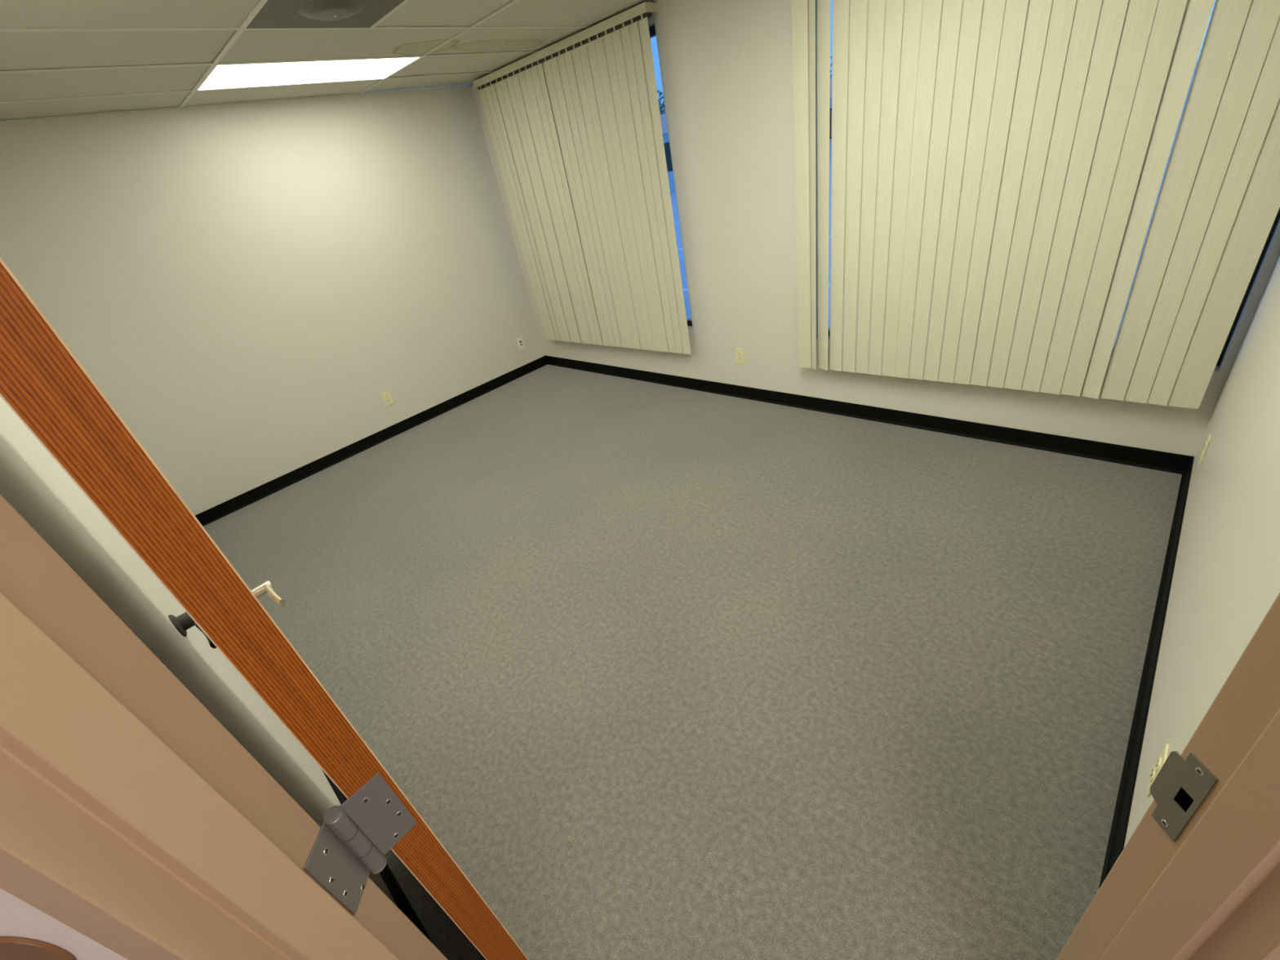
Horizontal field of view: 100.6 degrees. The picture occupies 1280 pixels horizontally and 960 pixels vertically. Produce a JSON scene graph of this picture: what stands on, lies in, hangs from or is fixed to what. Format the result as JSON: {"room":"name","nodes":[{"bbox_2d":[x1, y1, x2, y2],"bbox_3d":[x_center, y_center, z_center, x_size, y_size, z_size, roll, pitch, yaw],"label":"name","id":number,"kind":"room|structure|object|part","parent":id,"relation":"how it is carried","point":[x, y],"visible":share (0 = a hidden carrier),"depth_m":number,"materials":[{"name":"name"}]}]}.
{"room":"empty office room","nodes":[
{"label":"empty office room","id":0,"kind":"room"},
{"bbox_2d":[0,888,128,959],"bbox_3d":[0.103,0.276,0.459,1.933,2.442,0.115,-10,31,3],"label":"wall","id":1,"kind":"structure","parent":0,"point":[18,918],"depth_m":0.41,"materials":[{"name":"white paint"}]},
{"bbox_2d":[0,936,76,959],"bbox_3d":[-0.493,0.382,0.424,0.070,0.072,0.004,-10,31,3],"label":"wall plaque","id":2,"kind":"object","parent":1,"relation":"attached to","point":[11,948],"visible":1,"depth_m":0.41,"materials":[{"name":"brown wood"}]},
{"bbox_2d":[0,257,528,959],"bbox_3d":[-0.635,0.370,0.944,0.910,2.022,0.158,19,42,40],"label":"door","id":3,"kind":"structure","parent":1,"relation":"in","point":[42,382],"depth_m":0.46,"materials":[{"name":"orange wood"}]},
{"bbox_3d":[-0.920,0.327,1.129,0.105,0.025,0.018,15,40,37],"label":"lever arm","id":4,"kind":"part","parent":3,"relation":"part of","materials":[{"name":"grey"}]},
{"bbox_3d":[-0.834,0.260,1.210,0.105,0.025,0.018,18,42,40],"label":"lever arm","id":5,"kind":"part","parent":3,"relation":"part of","materials":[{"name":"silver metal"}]},
{"bbox_2d":[0,493,1279,959],"bbox_3d":[0.134,0.424,0.554,1.014,2.085,0.144,-10,31,3],"label":"door frame","id":6,"kind":"structure","parent":1,"relation":"attached to","point":[131,818],"depth_m":0.45,"materials":[{"name":"beige paint"}]},
{"bbox_3d":[0.597,0.347,0.591,0.002,0.129,0.043,-10,31,3],"label":"strike plate","id":7,"kind":"part","parent":6,"relation":"part of","materials":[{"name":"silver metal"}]},
{"bbox_2d":[0,396,398,907],"bbox_3d":[-2.001,-0.127,1.832,4.090,2.442,0.114,19,42,40],"label":"wall","id":8,"kind":"structure","parent":0,"point":[37,486],"depth_m":1.11,"materials":[{"name":"white paint"}]},
{"bbox_2d":[168,612,195,636],"bbox_3d":[-1.064,0.330,1.245,0.062,0.062,0.039,19,42,40],"label":"stopper","id":9,"kind":"object","parent":8,"relation":"attached to","point":[184,621],"visible":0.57,"depth_m":1.23,"materials":[{"name":"grey rubber"}]},
{"bbox_2d":[320,768,433,943],"bbox_3d":[-1.752,0.828,2.473,4.090,0.093,0.017,19,42,40],"label":"baseboard","id":10,"kind":"structure","parent":8,"relation":"attached to","point":[391,882],"depth_m":1.53,"materials":[{"name":"black rubber"}]},
{"bbox_2d":[0,85,545,515],"bbox_3d":[-2.400,-1.452,4.131,0.114,2.442,3.448,19,42,40],"label":"wall","id":11,"kind":"structure","parent":0,"point":[244,285],"depth_m":3.80,"materials":[{"name":"white paint"}]},
{"bbox_2d":[195,355,547,526],"bbox_3d":[-2.109,-0.477,4.724,0.017,0.093,3.322,19,42,40],"label":"baseboard","id":12,"kind":"structure","parent":11,"relation":"attached to","point":[214,513],"depth_m":4.48,"materials":[{"name":"black rubber"}]},
{"bbox_2d":[380,391,394,406],"bbox_3d":[-2.175,-0.702,4.572,0.009,0.117,0.071,19,42,40],"label":"power outlet","id":13,"kind":"object","parent":11,"relation":"attached to","point":[386,396],"visible":1,"depth_m":4.57,"materials":[{"name":"beige plastic"}]},
{"bbox_2d":[516,336,524,349],"bbox_3d":[-1.210,-1.391,5.386,0.008,0.117,0.071,19,42,40],"label":"outlet","id":14,"kind":"object","parent":11,"relation":"attached to","point":[520,341],"visible":1,"depth_m":5.38,"materials":[{"name":"beige plastic"}]},
{"bbox_2d":[0,0,657,122],"bbox_3d":[-0.732,-0.992,0.284,7.700,0.161,6.215,19,42,40],"label":"ceiling","id":15,"kind":"structure","parent":0,"point":[59,58],"depth_m":2.58,"materials":[{"name":"tile"}]},
{"bbox_2d":[194,56,422,91],"bbox_3d":[-1.908,-2.397,3.082,0.566,0.057,1.132,19,42,40],"label":"ceiling light","id":16,"kind":"object","parent":15,"relation":"attached to","point":[246,75],"visible":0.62,"depth_m":3.05,"materials":[{"name":"white plastic"}]},
{"bbox_2d":[245,0,404,28],"bbox_3d":[-1.275,-1.951,2.209,0.543,0.032,0.543,19,42,40],"label":"ceiling vent","id":17,"kind":"object","parent":15,"relation":"in","point":[274,14],"visible":1,"depth_m":2.22,"materials":[{"name":"grey metal"}]},
{"bbox_2d":[203,364,1182,959],"bbox_3d":[-0.284,1.159,1.601,7.700,0.080,6.215,19,42,40],"label":"floor","id":18,"kind":"structure","parent":0,"point":[664,672],"depth_m":2.05,"materials":[{"name":"grey carpet"}]},
{"bbox_2d":[471,0,1279,456],"bbox_3d":[0.616,-1.692,3.498,5.166,2.442,0.115,19,42,40],"label":"wall","id":19,"kind":"structure","parent":0,"point":[726,66],"depth_m":3.21,"materials":[{"name":"white paint"}]},
{"bbox_2d":[496,25,692,326],"bbox_3d":[-0.382,-2.212,4.282,1.895,1.847,0.047,19,42,40],"label":"window","id":20,"kind":"structure","parent":19,"relation":"in","point":[651,29],"depth_m":4.16,"materials":[{"name":"brown metal"}]},
{"bbox_2d":[472,1,691,355],"bbox_3d":[-0.435,-2.091,4.210,1.894,2.120,0.106,19,42,40],"label":"vertical blind","id":21,"kind":"object","parent":20,"relation":"attached to","point":[600,78],"visible":1,"depth_m":4.01,"materials":[{"name":"beige fabric"}]},
{"bbox_2d":[735,348,744,364],"bbox_3d":[0.736,-0.912,3.915,0.071,0.117,0.009,19,42,40],"label":"power outlet","id":22,"kind":"object","parent":19,"relation":"attached to","point":[739,352],"visible":1,"depth_m":3.91,"materials":[{"name":"beige plastic"}]},
{"bbox_2d":[545,355,1194,474],"bbox_3d":[0.777,-0.673,4.064,4.938,0.093,0.017,19,42,40],"label":"baseboard","id":23,"kind":"structure","parent":19,"relation":"attached to","point":[1169,462],"depth_m":3.21,"materials":[{"name":"black rubber"}]},
{"bbox_2d":[828,207,1279,365],"bbox_3d":[1.688,-1.505,2.424,1.845,1.847,0.047,19,42,40],"label":"window","id":24,"kind":"structure","parent":19,"relation":"in","point":[1277,216],"depth_m":2.13,"materials":[{"name":"brown metal"}]},
{"bbox_2d":[791,0,1279,408],"bbox_3d":[1.576,-1.414,2.396,1.906,2.095,0.107,19,42,40],"label":"vertical blind","id":25,"kind":"object","parent":24,"relation":"attached to","point":[998,166],"visible":1,"depth_m":2.32,"materials":[{"name":"beige fabric"}]},
{"bbox_2d":[1124,253,1279,847],"bbox_3d":[1.571,-0.443,1.134,0.114,2.442,2.473,19,42,40],"label":"wall","id":26,"kind":"structure","parent":0,"point":[1225,582],"depth_m":1.35,"materials":[{"name":"white paint"}]},
{"bbox_2d":[1098,457,1194,888],"bbox_3d":[1.726,0.529,1.779,0.017,0.093,2.467,19,42,40],"label":"baseboard","id":27,"kind":"structure","parent":26,"relation":"attached to","point":[1117,834],"depth_m":1.62,"materials":[{"name":"black rubber"}]},
{"bbox_2d":[1146,743,1168,796],"bbox_3d":[1.172,0.658,1.204,0.009,0.117,0.071,19,42,40],"label":"power outlet","id":28,"kind":"object","parent":26,"relation":"attached to","point":[1163,756],"visible":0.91,"depth_m":1.20,"materials":[{"name":"beige plastic"}]},
{"bbox_2d":[1149,766,1155,782],"bbox_3d":[1.174,0.674,1.216,0.003,0.034,0.034,19,42,40],"label":"socket","id":29,"kind":"object","parent":28,"relation":"attached to","point":[1152,777],"depth_m":1.21,"materials":[{"name":"beige plastic"}]},
{"bbox_2d":[1155,756,1161,772],"bbox_3d":[1.167,0.641,1.196,0.003,0.034,0.034,19,42,40],"label":"socket","id":30,"kind":"object","parent":28,"relation":"attached to","point":[1158,763],"depth_m":1.19,"materials":[{"name":"beige plastic"}]},
{"bbox_2d":[1198,433,1211,466],"bbox_3d":[2.309,-0.124,2.173,0.009,0.117,0.071,19,42,40],"label":"power outlet","id":31,"kind":"object","parent":26,"relation":"attached to","point":[1206,443],"visible":1,"depth_m":2.16,"materials":[{"name":"beige plastic"}]},
{"label":"outside","id":32,"kind":"structure","parent":0,"visible":0},
{"bbox_2d":[670,59,1198,345],"bbox_3d":[22.031,-25.370,37.603,100.000,0.100,89.885,19,42,40],"label":"ground","id":33,"kind":"structure","parent":32,"point":[673,199],"depth_m":10.02,"materials":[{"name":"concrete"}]},
{"bbox_2d":[657,89,666,114],"bbox_3d":[1.901,-22.857,35.062,4.898,5.327,4.704,19,42,40],"label":"tree","id":34,"kind":"object","parent":33,"relation":"on","point":[662,105],"visible":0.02,"depth_m":33.92,"materials":[{"name":"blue plant"}]},
{"bbox_2d":[660,77,831,192],"bbox_3d":[1.634,-17.790,28.924,18.600,3.220,8.800,-7,31,8],"label":"building","id":35,"kind":"structure","parent":33,"relation":"on","point":[663,117],"depth_m":25.23,"materials":[{"name":"blue"}]}
]}

